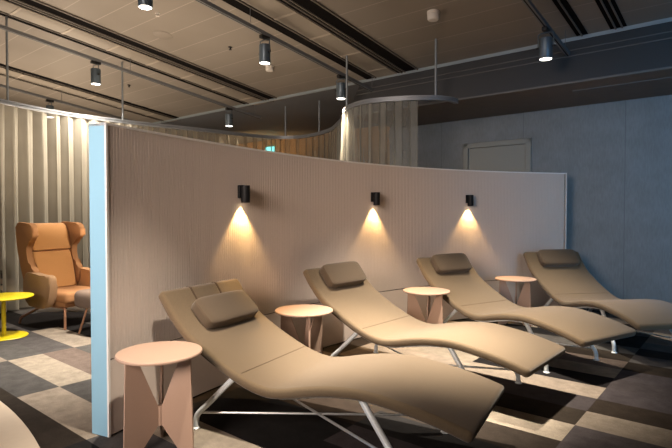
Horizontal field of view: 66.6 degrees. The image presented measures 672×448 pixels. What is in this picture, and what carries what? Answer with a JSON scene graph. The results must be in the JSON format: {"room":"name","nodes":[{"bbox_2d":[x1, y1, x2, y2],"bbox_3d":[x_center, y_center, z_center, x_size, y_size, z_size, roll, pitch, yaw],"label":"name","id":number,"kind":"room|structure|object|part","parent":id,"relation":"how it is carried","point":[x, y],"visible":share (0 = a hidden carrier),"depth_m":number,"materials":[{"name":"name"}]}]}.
{"room":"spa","nodes":[
{"label":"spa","id":0,"kind":"room"},
{"bbox_2d":[0,109,89,269],"bbox_3d":[-8.003,-1.253,10.798,0.103,4.600,12.600,1,2,39],"label":"wall","id":1,"kind":"structure","parent":0,"point":[38,201],"depth_m":11.91,"materials":[{"name":"beige pleated curtain fabric"}]},
{"bbox_2d":[142,85,378,144],"bbox_3d":[1.054,-2.232,9.442,15.600,0.120,3.180,1,2,39],"label":"wall","id":2,"kind":"structure","parent":0,"point":[301,111],"depth_m":10.98,"materials":[{"name":"grey"}]},
{"bbox_2d":[182,130,187,136],"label":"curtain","id":3,"kind":"object","parent":2,"relation":"hanging from","point":[184,132],"depth_m":8.53,"materials":[{"name":"beige fabric"}]},
{"bbox_2d":[193,131,198,138],"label":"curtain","id":4,"kind":"object","parent":2,"relation":"hanging from","point":[195,134],"depth_m":8.65,"materials":[{"name":"beige fabric"}]},
{"bbox_2d":[238,126,389,164],"bbox_3d":[-0.787,-0.706,13.108,8.150,3.400,0.102,1,2,39],"label":"wall","id":5,"kind":"structure","parent":0,"point":[361,134],"depth_m":11.89,"materials":[{"name":"brown wood"}]},
{"bbox_2d":[0,269,671,447],"bbox_3d":[-1.792,1.164,5.778,16.800,0.001,13.018,1,2,39],"label":"floor","id":6,"kind":"structure","parent":0,"point":[622,399],"depth_m":3.50,"materials":[{"name":"carpet"}]},
{"bbox_2d":[0,292,33,340],"bbox_3d":[-3.460,0.962,5.324,0.550,0.423,0.550,0,1,0],"label":"side table","id":7,"kind":"object","parent":6,"relation":"on","point":[5,335],"visible":1,"depth_m":5.31,"materials":[{"name":"yellow paint"}]},
{"bbox_3d":[-3.460,1.165,5.328,0.440,0.016,0.440,0,1,0],"label":"plate","id":8,"kind":"part","parent":7,"relation":"part of","materials":[{"name":"yellow paint"}]},
{"bbox_2d":[0,401,39,447],"bbox_3d":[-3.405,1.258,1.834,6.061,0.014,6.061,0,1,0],"label":"table","id":9,"kind":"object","parent":6,"relation":"on","point":[14,433],"depth_m":3.00,"materials":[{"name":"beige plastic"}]},
{"bbox_2d":[15,221,89,329],"bbox_3d":[-3.222,0.568,6.015,0.890,1.182,0.690,1,2,28],"label":"armchair","id":10,"kind":"object","parent":6,"relation":"on","point":[52,270],"visible":0.84,"depth_m":5.95,"materials":[{"name":"brown fabric"}]},
{"bbox_3d":[-3.483,1.029,5.931,0.450,0.263,0.029,0,1,9],"label":"leg","id":11,"kind":"part","parent":10,"relation":"part of","materials":[{"name":"brown wood"}]},
{"bbox_3d":[-3.312,0.743,5.726,0.503,0.390,0.090,1,2,28],"label":"armrest","id":12,"kind":"part","parent":10,"relation":"part of","materials":[{"name":"beige fabric"}]},
{"bbox_2d":[32,223,70,250],"bbox_3d":[-3.456,0.153,6.131,0.210,0.325,0.480,1,2,28],"label":"cushion","id":13,"kind":"object","parent":10,"relation":"on","point":[52,236],"depth_m":6.12,"materials":[{"name":"orange fabric"}]},
{"bbox_2d":[32,249,76,286],"bbox_3d":[-3.363,0.541,6.090,0.230,0.470,0.470,1,2,28],"label":"cushion","id":14,"kind":"object","parent":10,"relation":"on","point":[59,263],"depth_m":6.09,"materials":[{"name":"orange fabric"}]},
{"bbox_3d":[-3.130,0.884,5.972,0.580,0.070,0.480,1,2,28],"label":"seat","id":15,"kind":"part","parent":10,"relation":"part of","materials":[{"name":"brown fabric"}]},
{"bbox_3d":[-3.020,1.033,5.664,0.139,0.259,0.063,1,2,28],"label":"leg","id":16,"kind":"part","parent":10,"relation":"part of","materials":[{"name":"brown wood"}]},
{"bbox_2d":[56,285,89,303],"bbox_3d":[-3.095,0.815,5.951,0.600,0.130,0.500,1,2,28],"label":"seat cushion","id":17,"kind":"object","parent":10,"relation":"on","point":[65,294],"depth_m":5.68,"materials":[{"name":"brown fabric"}]},
{"bbox_3d":[-3.027,0.731,6.254,0.503,0.390,0.090,1,2,28],"label":"armrest","id":18,"kind":"part","parent":10,"relation":"part of","materials":[{"name":"beige fabric"}]},
{"bbox_2d":[74,289,90,333],"bbox_3d":[-2.460,0.934,5.543,0.480,0.469,0.540,1,2,28],"label":"ottoman","id":19,"kind":"object","parent":6,"relation":"on","point":[82,298],"visible":0.25,"depth_m":5.36,"materials":[{"name":"grey fabric"}]},
{"bbox_2d":[74,289,90,308],"bbox_3d":[-2.460,0.794,5.540,0.480,0.190,0.540,1,2,28],"label":"seat cushion","id":20,"kind":"object","parent":19,"relation":"on","point":[82,298],"depth_m":5.34,"materials":[{"name":"grey fabric"}]},
{"bbox_3d":[-2.690,1.014,5.447,0.112,0.312,0.024,-1,1,-23],"label":"leg","id":21,"kind":"part","parent":19,"relation":"part of","materials":[{"name":"brown wood"}]},
{"bbox_2d":[115,341,201,447],"bbox_3d":[-0.973,0.967,2.828,0.456,0.530,0.456,0,1,-15],"label":"side table","id":22,"kind":"object","parent":6,"relation":"on","point":[143,415],"visible":1,"depth_m":2.78,"materials":[{"name":"beige wood"}]},
{"bbox_3d":[-1.050,0.978,2.752,0.193,0.512,0.012,-1,2,-45],"label":"leg panel","id":23,"kind":"part","parent":22,"relation":"part of","materials":[{"name":"beige wood"}]},
{"bbox_3d":[-1.001,0.974,2.933,0.012,0.512,0.193,0,1,-15],"label":"leg panel","id":24,"kind":"part","parent":22,"relation":"part of","materials":[{"name":"beige wood"}]},
{"bbox_3d":[-0.868,0.977,2.800,0.193,0.512,0.012,0,1,15],"label":"leg panel","id":25,"kind":"part","parent":22,"relation":"part of","materials":[{"name":"beige wood"}]},
{"bbox_2d":[275,304,332,353],"bbox_3d":[-0.252,0.939,4.037,0.456,0.530,0.456,0,1,14],"label":"side table","id":26,"kind":"object","parent":6,"relation":"on","point":[313,340],"visible":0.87,"depth_m":4.06,"materials":[{"name":"beige wood"}]},
{"bbox_3d":[-0.357,0.947,4.064,0.193,0.512,0.012,0,1,14],"label":"leg panel","id":27,"kind":"part","parent":26,"relation":"part of","materials":[{"name":"beige wood"}]},
{"bbox_3d":[-0.223,0.950,3.933,0.012,0.512,0.193,0,1,-16],"label":"leg panel","id":28,"kind":"part","parent":26,"relation":"part of","materials":[{"name":"beige wood"}]},
{"bbox_3d":[-0.176,0.946,4.114,0.012,0.512,0.193,1,2,44],"label":"leg panel","id":29,"kind":"part","parent":26,"relation":"part of","materials":[{"name":"beige wood"}]},
{"bbox_2d":[89,122,566,436],"bbox_3d":[0.561,0.274,5.112,5.811,1.802,0.878,-1,2,-41],"label":"wall","id":30,"kind":"structure","parent":6,"relation":"on","point":[167,212],"depth_m":4.22,"materials":[{"name":"grey wood"}]},
{"bbox_3d":[-1.368,0.324,2.951,0.126,1.802,0.014,1,1,25],"label":"panel","id":31,"kind":"part","parent":30,"relation":"part of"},
{"bbox_3d":[-1.305,0.325,2.922,0.013,1.802,0.014,1,1,25],"label":"edge trim","id":32,"kind":"part","parent":30,"relation":"part of","materials":[{"name":"white metal"}]},
{"bbox_2d":[238,185,249,202],"bbox_3d":[-0.705,-0.232,3.936,0.089,0.135,0.068,1,2,32],"label":"wall lamp","id":33,"kind":"object","parent":30,"relation":"attached to","point":[243,190],"visible":1,"depth_m":3.90,"materials":[{"name":"black metal"}]},
{"bbox_3d":[-0.733,-0.249,3.953,0.022,0.100,0.062,1,2,32],"label":"plate","id":34,"kind":"part","parent":33,"relation":"part of","materials":[{"name":"black metal"}]},
{"bbox_3d":[0.561,-0.619,5.092,5.811,0.014,0.877,-1,2,-41],"label":"trim","id":35,"kind":"part","parent":30,"relation":"part of","materials":[{"name":"white paint"}]},
{"bbox_3d":[0.592,0.952,5.085,5.688,0.432,0.754,-1,2,-41],"label":"panel","id":36,"kind":"part","parent":30,"relation":"part of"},
{"bbox_2d":[371,192,379,204],"bbox_3d":[0.415,-0.263,5.316,0.068,0.135,0.089,-1,2,-42],"label":"wall lamp","id":37,"kind":"object","parent":30,"relation":"attached to","point":[375,196],"visible":1,"depth_m":5.28,"materials":[{"name":"black metal"}]},
{"bbox_2d":[466,195,473,205],"bbox_3d":[1.605,-0.282,6.122,0.068,0.135,0.089,-1,1,-26],"label":"wall lamp","id":38,"kind":"object","parent":30,"relation":"attached to","point":[469,198],"visible":1,"depth_m":6.09,"materials":[{"name":"black metal"}]},
{"bbox_3d":[2.971,0.237,6.708,0.012,1.802,0.139,0,1,-12],"label":"edge trim","id":39,"kind":"part","parent":30,"relation":"part of","materials":[{"name":"white paint"}]},
{"bbox_2d":[158,279,503,447],"bbox_3d":[-0.081,0.822,3.013,1.949,0.810,0.732,1,2,29],"label":"lounger","id":40,"kind":"object","parent":6,"relation":"on","point":[220,317],"visible":0.98,"depth_m":2.94,"materials":[{"name":"fabric"}]},
{"bbox_3d":[-0.711,1.044,3.015,0.316,0.361,0.037,1,1,22],"label":"leg","id":41,"kind":"part","parent":40,"relation":"part of","materials":[{"name":"white paint"}]},
{"bbox_2d":[191,290,257,328],"bbox_3d":[-0.726,0.559,3.388,0.201,0.193,0.490,1,2,29],"label":"headrest pillow","id":42,"kind":"object","parent":40,"relation":"on","point":[235,309],"depth_m":3.31,"materials":[{"name":"fabric"}]},
{"bbox_3d":[-0.102,1.128,3.040,1.422,0.017,0.015,0,1,2],"label":"brace rod","id":43,"kind":"part","parent":40,"relation":"part of","materials":[{"name":"silver metal"}]},
{"bbox_3d":[-0.214,0.890,2.763,1.106,0.146,0.032,1,2,29],"label":"seat rail","id":44,"kind":"part","parent":40,"relation":"part of","materials":[{"name":"silver metal"}]},
{"bbox_3d":[-0.109,1.122,3.027,0.015,0.025,1.422,-1,2,-34],"label":"brace rod","id":45,"kind":"part","parent":40,"relation":"part of","materials":[{"name":"silver metal"}]},
{"bbox_3d":[0.218,1.047,2.487,0.277,0.381,0.036,1,2,38],"label":"leg","id":46,"kind":"part","parent":40,"relation":"part of","materials":[{"name":"white paint"}]},
{"bbox_2d":[403,287,449,347],"bbox_3d":[0.890,0.916,5.032,0.456,0.530,0.456,0,1,20],"label":"side table","id":47,"kind":"object","parent":6,"relation":"on","point":[435,316],"visible":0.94,"depth_m":4.99,"materials":[{"name":"beige wood"}]},
{"bbox_3d":[0.783,0.925,5.014,0.193,0.512,0.012,0,1,-10],"label":"leg panel","id":48,"kind":"part","parent":47,"relation":"part of","materials":[{"name":"beige wood"}]},
{"bbox_3d":[0.927,0.923,5.135,0.012,0.512,0.193,0,1,20],"label":"leg panel","id":49,"kind":"part","parent":47,"relation":"part of","materials":[{"name":"beige wood"}]},
{"bbox_3d":[0.960,0.927,4.949,0.012,0.512,0.193,-1,2,-40],"label":"leg panel","id":50,"kind":"part","parent":47,"relation":"part of","materials":[{"name":"beige wood"}]},
{"bbox_2d":[303,261,564,383],"bbox_3d":[0.679,0.781,4.026,1.949,0.845,0.732,1,2,41],"label":"lounger","id":51,"kind":"object","parent":6,"relation":"on","point":[344,287],"visible":0.9,"depth_m":3.96,"materials":[{"name":"fabric"}]},
{"bbox_2d":[319,261,366,287],"bbox_3d":[0.068,0.449,4.576,0.186,0.206,0.490,1,2,41],"label":"headrest pillow","id":52,"kind":"object","parent":51,"relation":"on","point":[350,274],"depth_m":4.50,"materials":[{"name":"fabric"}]},
{"bbox_3d":[0.063,1.017,4.160,0.316,0.361,0.037,1,2,34],"label":"leg","id":53,"kind":"part","parent":51,"relation":"part of","materials":[{"name":"white paint"}]},
{"bbox_3d":[0.497,0.866,3.809,1.106,0.146,0.032,1,2,41],"label":"seat rail","id":54,"kind":"part","parent":51,"relation":"part of","materials":[{"name":"white paint"}]},
{"bbox_3d":[0.663,1.105,4.057,1.422,0.017,0.015,0,1,14],"label":"brace rod","id":55,"kind":"part","parent":51,"relation":"part of","materials":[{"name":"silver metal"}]},
{"bbox_3d":[0.862,1.025,3.451,0.036,0.381,0.277,-1,2,-40],"label":"leg","id":56,"kind":"part","parent":51,"relation":"part of","materials":[{"name":"white paint"}]},
{"bbox_3d":[1.281,1.014,3.935,0.277,0.381,0.036,1,2,32],"label":"leg","id":57,"kind":"part","parent":51,"relation":"part of","materials":[{"name":"white paint"}]},
{"bbox_2d":[495,276,536,326],"bbox_3d":[2.083,0.895,5.939,0.456,0.530,0.456,1,1,23],"label":"side table","id":58,"kind":"object","parent":6,"relation":"on","point":[524,300],"visible":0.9,"depth_m":5.89,"materials":[{"name":"beige wood"}]},
{"bbox_3d":[1.975,0.904,5.926,0.193,0.512,0.012,0,1,-7],"label":"leg panel","id":59,"kind":"part","parent":58,"relation":"part of","materials":[{"name":"beige wood"}]},
{"bbox_3d":[2.125,0.902,6.039,0.012,0.512,0.193,1,1,23],"label":"leg panel","id":60,"kind":"part","parent":58,"relation":"part of","materials":[{"name":"beige wood"}]},
{"bbox_3d":[2.148,0.906,5.853,0.012,0.512,0.193,-1,2,-37],"label":"leg panel","id":61,"kind":"part","parent":58,"relation":"part of","materials":[{"name":"beige wood"}]},
{"bbox_2d":[416,253,635,373],"bbox_3d":[1.662,0.762,4.843,0.732,0.845,1.949,-1,2,-31],"label":"lounger","id":62,"kind":"object","parent":6,"relation":"on","point":[469,295],"visible":0.85,"depth_m":4.78,"materials":[{"name":"beige fabric"}]},
{"bbox_3d":[1.115,0.994,5.160,0.037,0.361,0.316,-1,2,-38],"label":"leg","id":63,"kind":"part","parent":62,"relation":"part of","materials":[{"name":"white paint"}]},
{"bbox_2d":[430,253,471,273],"bbox_3d":[1.253,0.427,5.554,0.490,0.206,0.186,-1,2,-31],"label":"headrest pillow","id":64,"kind":"object","parent":62,"relation":"on","point":[451,263],"depth_m":5.49,"materials":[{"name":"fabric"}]},
{"bbox_3d":[1.421,0.845,4.693,0.032,0.146,1.106,-1,2,-31],"label":"seat rail","id":65,"kind":"part","parent":62,"relation":"part of","materials":[{"name":"white paint"}]},
{"bbox_3d":[1.656,1.007,4.239,0.036,0.381,0.277,-1,1,-22],"label":"leg","id":66,"kind":"part","parent":62,"relation":"part of","materials":[{"name":"white paint"}]},
{"bbox_3d":[1.653,1.086,4.877,1.422,0.017,0.015,1,2,32],"label":"brace rod","id":67,"kind":"part","parent":62,"relation":"part of","materials":[{"name":"silver metal"}]},
{"bbox_3d":[2.204,0.999,4.570,0.036,0.381,0.277,-1,2,-40],"label":"leg","id":68,"kind":"part","parent":62,"relation":"part of","materials":[{"name":"white paint"}]},
{"bbox_2d":[523,249,671,352],"bbox_3d":[2.803,0.750,5.389,0.732,0.845,1.949,0,1,-9],"label":"lounger","id":69,"kind":"object","parent":6,"relation":"on","point":[562,274],"visible":0.88,"depth_m":5.71,"materials":[{"name":"beige fabric"}]},
{"bbox_3d":[2.415,0.977,5.890,0.037,0.361,0.316,0,1,-16],"label":"leg","id":70,"kind":"part","parent":69,"relation":"part of","materials":[{"name":"white paint"}]},
{"bbox_2d":[537,249,579,266],"bbox_3d":[2.696,0.412,6.202,0.490,0.206,0.186,0,1,-9],"label":"headrest pillow","id":71,"kind":"object","parent":69,"relation":"on","point":[545,257],"depth_m":6.16,"materials":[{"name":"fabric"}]},
{"bbox_3d":[2.567,0.993,4.833,0.036,0.381,0.277,0,1,0],"label":"leg","id":72,"kind":"part","parent":69,"relation":"part of","materials":[{"name":"white paint"}]},
{"bbox_3d":[2.806,1.073,5.425,0.015,0.017,1.422,-1,2,-36],"label":"brace rod","id":73,"kind":"part","parent":69,"relation":"part of","materials":[{"name":"silver metal"}]},
{"bbox_2d":[0,0,671,126],"bbox_3d":[-2.945,-2.732,4.549,15.600,1.188,9.400,1,2,39],"label":"ceiling","id":74,"kind":"structure","parent":0,"point":[464,29],"depth_m":6.64,"materials":[{"name":"wood"}]},
{"bbox_2d":[0,84,166,131],"bbox_3d":[-5.150,-2.386,9.598,0.046,0.768,4.400,1,2,39],"label":"track","id":75,"kind":"object","parent":74,"relation":"hanging from","point":[1,85],"visible":0.88,"depth_m":9.62,"materials":[{"name":"grey metal"}]},
{"bbox_2d":[46,99,53,117],"bbox_3d":[-5.284,-2.129,9.441,0.132,0.319,0.163,0,1,-13],"label":"spotlight","id":76,"kind":"object","parent":75,"relation":"attached to","point":[47,100],"visible":0.73,"depth_m":9.39,"materials":[{"name":"grey metal"}]},
{"bbox_2d":[0,73,168,122],"bbox_3d":[-5.330,-2.523,9.548,0.101,0.608,4.900,1,2,39],"label":"ceiling vent","id":77,"kind":"object","parent":74,"relation":"in","point":[0,73],"visible":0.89,"depth_m":9.92,"materials":[{"name":"black metal"}]},
{"bbox_2d":[0,67,177,121],"bbox_3d":[-5.145,-2.525,9.396,0.340,0.598,4.900,1,2,39],"label":"ceiling panel","id":78,"kind":"object","parent":74,"relation":"attached to","point":[17,75],"visible":0.95,"depth_m":9.72,"materials":[{"name":"brown"}]},
{"bbox_2d":[0,63,180,119],"bbox_3d":[-4.921,-2.515,9.212,0.201,0.608,4.900,1,2,39],"label":"ceiling vent","id":79,"kind":"object","parent":74,"relation":"in","point":[1,65],"visible":0.89,"depth_m":9.48,"materials":[{"name":"black metal"}]},
{"bbox_2d":[0,11,253,105],"bbox_3d":[-3.280,-2.502,7.609,0.132,0.656,5.300,1,2,39],"label":"ceiling vent","id":80,"kind":"object","parent":74,"relation":"in","point":[15,18],"visible":0.89,"depth_m":7.56,"materials":[{"name":"black metal"}]},
{"bbox_2d":[0,24,260,118],"bbox_3d":[-3.073,-2.365,7.636,0.046,0.864,5.200,1,2,39],"label":"track","id":81,"kind":"object","parent":74,"relation":"hanging from","point":[2,27],"visible":0.88,"depth_m":7.49,"materials":[{"name":"grey metal"}]},
{"bbox_2d":[90,60,100,84],"bbox_3d":[-3.402,-2.140,7.239,0.132,0.319,0.163,0,1,-13],"label":"spotlight","id":82,"kind":"object","parent":81,"relation":"attached to","point":[95,72],"visible":1,"depth_m":7.19,"materials":[{"name":"grey metal"}]},
{"bbox_2d":[225,108,232,126],"bbox_3d":[-1.900,-1.898,9.079,0.163,0.319,0.132,0,1,2],"label":"spotlight","id":83,"kind":"object","parent":81,"relation":"attached to","point":[228,116],"visible":1,"depth_m":9.03,"materials":[{"name":"grey metal"}]},
{"bbox_2d":[0,0,266,104],"bbox_3d":[-3.079,-2.504,7.444,0.351,0.646,5.300,1,2,39],"label":"ceiling panel","id":84,"kind":"object","parent":74,"relation":"attached to","point":[5,6],"visible":0.99,"depth_m":7.32,"materials":[{"name":"brown"}]},
{"bbox_2d":[6,0,281,102],"bbox_3d":[-2.789,-2.493,7.207,0.360,0.656,5.300,1,2,39],"label":"ceiling vent","id":85,"kind":"object","parent":74,"relation":"in","point":[37,6],"visible":0.97,"depth_m":7.13,"materials":[{"name":"black metal"}]},
{"bbox_2d":[153,31,172,39],"bbox_3d":[-2.289,-2.497,6.759,0.249,0.041,0.248,1,2,35],"label":"ceiling speaker","id":86,"kind":"object","parent":74,"relation":"attached to","point":[160,34],"visible":1,"depth_m":6.74,"materials":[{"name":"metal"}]},
{"bbox_2d":[0,16,457,138],"bbox_3d":[-1.672,-2.122,7.711,6.088,1.138,3.624,0,1,-7],"label":"rail","id":87,"kind":"object","parent":74,"relation":"hanging from","point":[435,97],"visible":0.91,"depth_m":7.12,"materials":[{"name":"silver metal"}]},
{"bbox_3d":[-4.209,-2.119,6.542,0.027,1.090,0.028,0,1,0],"label":"hanging rod","id":88,"kind":"part","parent":87,"relation":"part of","materials":[{"name":"grey metal"}]},
{"bbox_2d":[0,103,132,311],"bbox_3d":[-3.802,-0.219,7.294,0.306,2.635,1.903,1,2,34],"label":"curtain","id":89,"kind":"object","parent":87,"relation":"hanging from","point":[78,211],"visible":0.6,"depth_m":7.08,"materials":[{"name":"beige fabric"}]},
{"bbox_3d":[-3.297,-2.053,7.892,0.027,0.895,0.028,0,1,0],"label":"hanging rod","id":90,"kind":"part","parent":87,"relation":"part of","materials":[{"name":"grey metal"}]},
{"bbox_2d":[243,136,246,146],"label":"curtain","id":91,"kind":"object","parent":87,"relation":"hanging from","point":[244,138],"depth_m":9.27,"materials":[{"name":"beige fabric"}]},
{"bbox_2d":[253,137,256,148],"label":"curtain","id":92,"kind":"object","parent":87,"relation":"hanging from","point":[254,139],"depth_m":9.40,"materials":[{"name":"beige fabric"}]},
{"bbox_2d":[262,138,288,153],"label":"curtain","id":93,"kind":"object","parent":87,"relation":"hanging from","point":[275,144],"depth_m":9.58,"materials":[{"name":"beige fabric"}]},
{"bbox_3d":[-0.949,-1.927,9.596,0.027,0.564,0.028,0,1,0],"label":"hanging rod","id":94,"kind":"part","parent":87,"relation":"part of","materials":[{"name":"grey metal"}]},
{"bbox_2d":[296,139,299,154],"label":"curtain","id":95,"kind":"object","parent":87,"relation":"hanging from","point":[297,140],"depth_m":9.54,"materials":[{"name":"beige fabric"}]},
{"bbox_3d":[-0.300,-1.916,9.118,0.027,0.564,0.028,0,1,0],"label":"hanging rod","id":96,"kind":"part","parent":87,"relation":"part of","materials":[{"name":"grey metal"}]},
{"bbox_2d":[305,127,336,159],"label":"curtain","id":97,"kind":"object","parent":87,"relation":"hanging from","point":[330,140],"depth_m":8.78,"materials":[{"name":"beige fabric"}]},
{"bbox_3d":[0.147,-1.945,6.944,0.027,0.721,0.028,0,1,0],"label":"hanging rod","id":98,"kind":"part","parent":87,"relation":"part of","materials":[{"name":"grey metal"}]},
{"bbox_2d":[337,100,417,166],"bbox_3d":[0.296,-0.214,7.091,0.541,2.635,2.097,-1,1,-27],"label":"curtain","id":99,"kind":"object","parent":87,"relation":"hanging from","point":[344,128],"visible":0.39,"depth_m":6.42,"materials":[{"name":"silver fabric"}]},
{"bbox_3d":[1.224,-1.919,6.271,0.027,0.702,0.028,0,1,0],"label":"hanging rod","id":100,"kind":"part","parent":87,"relation":"part of","materials":[{"name":"grey metal"}]},
{"bbox_2d":[265,65,273,71],"bbox_3d":[-0.985,-2.306,7.582,0.124,0.085,0.124,0,1,0],"label":"smoke detector","id":101,"kind":"object","parent":74,"relation":"attached to","point":[269,68],"visible":0.98,"depth_m":7.54,"materials":[{"name":"grey plastic"}]},
{"bbox_2d":[195,0,373,91],"bbox_3d":[-0.970,-2.334,5.785,0.046,0.840,5.000,1,2,39],"label":"track","id":102,"kind":"object","parent":74,"relation":"hanging from","point":[206,3],"visible":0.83,"depth_m":6.10,"materials":[{"name":"grey metal"}]},
{"bbox_2d":[138,0,152,9],"bbox_3d":[-1.788,-2.188,4.790,0.132,0.319,0.163,0,1,-13],"label":"spotlight","id":103,"kind":"object","parent":102,"relation":"attached to","point":[142,4],"visible":1,"depth_m":4.75,"materials":[{"name":"black metal"}]},
{"bbox_2d":[259,34,270,64],"bbox_3d":[-0.831,-2.033,5.962,0.132,0.319,0.163,0,1,-13],"label":"spotlight","id":104,"kind":"object","parent":102,"relation":"attached to","point":[264,48],"visible":1,"depth_m":5.91,"materials":[{"name":"grey metal"}]},
{"bbox_2d":[335,75,345,99],"bbox_3d":[0.069,-1.888,7.064,0.132,0.319,0.163,0,1,-13],"label":"spotlight","id":105,"kind":"object","parent":102,"relation":"attached to","point":[340,90],"visible":1,"depth_m":7.01,"materials":[{"name":"grey metal"}]},
{"bbox_2d":[222,0,375,78],"bbox_3d":[-0.722,-2.405,6.213,0.180,0.498,3.980,1,2,39],"label":"ceiling vent","id":106,"kind":"object","parent":74,"relation":"in","point":[244,7],"visible":1,"depth_m":6.46,"materials":[{"name":"black metal"}]},
{"bbox_2d":[242,0,396,77],"bbox_3d":[-0.505,-2.406,6.035,0.340,0.488,3.980,1,2,39],"label":"ceiling panel","id":107,"kind":"object","parent":74,"relation":"attached to","point":[275,9],"visible":1,"depth_m":6.37,"materials":[{"name":"brown"}]},
{"bbox_2d":[279,0,417,73],"bbox_3d":[-0.227,-2.396,5.807,0.340,0.498,3.980,1,2,39],"label":"ceiling vent","id":108,"kind":"object","parent":74,"relation":"in","point":[313,10],"visible":1,"depth_m":6.26,"materials":[{"name":"black metal"}]},
{"bbox_2d":[427,9,438,21],"bbox_3d":[1.066,-2.280,5.604,0.134,0.100,0.134,0,1,0],"label":"smoke detector","id":109,"kind":"object","parent":74,"relation":"attached to","point":[432,14],"visible":1,"depth_m":5.56,"materials":[{"name":"grey plastic"}]},
{"bbox_2d":[521,0,569,55],"bbox_3d":[0.968,-2.325,3.795,0.046,0.885,5.380,1,2,39],"label":"track","id":110,"kind":"object","parent":74,"relation":"hanging from","point":[528,3],"visible":1,"depth_m":5.20,"materials":[{"name":"grey metal"}]},
{"bbox_2d":[536,26,555,60],"bbox_3d":[2.160,-1.855,5.261,0.132,0.319,0.163,0,1,-13],"label":"spotlight","id":111,"kind":"object","parent":110,"relation":"attached to","point":[546,44],"visible":1,"depth_m":5.21,"materials":[{"name":"grey metal"}]},
{"bbox_2d":[552,0,587,36],"bbox_3d":[1.950,-2.302,4.789,0.121,0.351,2.760,1,2,39],"label":"ceiling vent","id":112,"kind":"object","parent":74,"relation":"in","point":[563,6],"visible":1,"depth_m":5.47,"materials":[{"name":"black metal"}]},
{"bbox_2d":[595,0,626,29],"bbox_3d":[2.236,-2.296,4.554,0.160,0.351,2.760,1,2,39],"label":"ceiling vent","id":113,"kind":"object","parent":74,"relation":"in","point":[609,9],"visible":1,"depth_m":5.33,"materials":[{"name":"black metal"}]},
{"bbox_2d":[390,127,393,164],"bbox_3d":[1.665,-0.625,9.594,0.100,3.400,2.230,1,2,39],"label":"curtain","id":114,"kind":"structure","parent":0,"point":[391,128],"depth_m":8.72,"materials":[{"name":"beige fabric"}]},
{"bbox_2d":[351,21,671,127],"bbox_3d":[3.440,-1.857,5.853,7.350,0.584,1.360,1,2,39],"label":"ceiling","id":115,"kind":"structure","parent":0,"point":[656,54],"depth_m":6.23,"materials":[{"name":"grey"}]},
{"bbox_2d":[133,17,671,127],"bbox_3d":[0.031,-2.208,8.194,15.600,0.050,0.032,1,2,39],"label":"trim","id":116,"kind":"structure","parent":115,"relation":"attached to","point":[665,20],"depth_m":6.87,"materials":[{"name":"grey metal"}]},
{"bbox_2d":[351,66,671,116],"bbox_3d":[3.016,-1.563,5.342,7.350,0.022,0.020,1,2,39],"label":"trim","id":117,"kind":"structure","parent":115,"relation":"attached to","point":[668,67],"depth_m":5.86,"materials":[{"name":"grey metal"}]},
{"bbox_2d":[355,37,671,95],"bbox_3d":[3.136,-1.912,5.481,7.350,0.010,0.017,1,2,39],"label":"trim","id":118,"kind":"structure","parent":115,"relation":"attached to","point":[670,37],"depth_m":6.16,"materials":[{"name":"grey metal"}]},
{"bbox_2d":[357,31,671,90],"bbox_3d":[3.166,-1.993,5.516,7.350,0.010,0.017,1,2,39],"label":"trim","id":119,"kind":"structure","parent":115,"relation":"attached to","point":[667,31],"depth_m":6.25,"materials":[{"name":"grey metal"}]},
{"bbox_2d":[573,77,671,91],"bbox_3d":[4.444,-1.533,4.663,4.280,0.008,0.022,1,2,39],"label":"trim","id":120,"kind":"structure","parent":115,"relation":"attached to","point":[665,77],"depth_m":5.67,"materials":[{"name":"grey metal"}]},
{"bbox_2d":[400,95,671,302],"bbox_3d":[3.903,-0.552,6.448,7.350,3.400,0.101,1,2,39],"label":"wall","id":121,"kind":"structure","parent":0,"point":[616,157],"depth_m":6.68,"materials":[{"name":"paint"}]},
{"bbox_2d":[463,138,531,171],"bbox_3d":[2.369,-0.054,7.601,1.030,2.350,0.080,1,2,39],"label":"door","id":122,"kind":"structure","parent":121,"relation":"in","point":[515,157],"depth_m":7.55,"materials":[{"name":"grey paint"}]}
]}

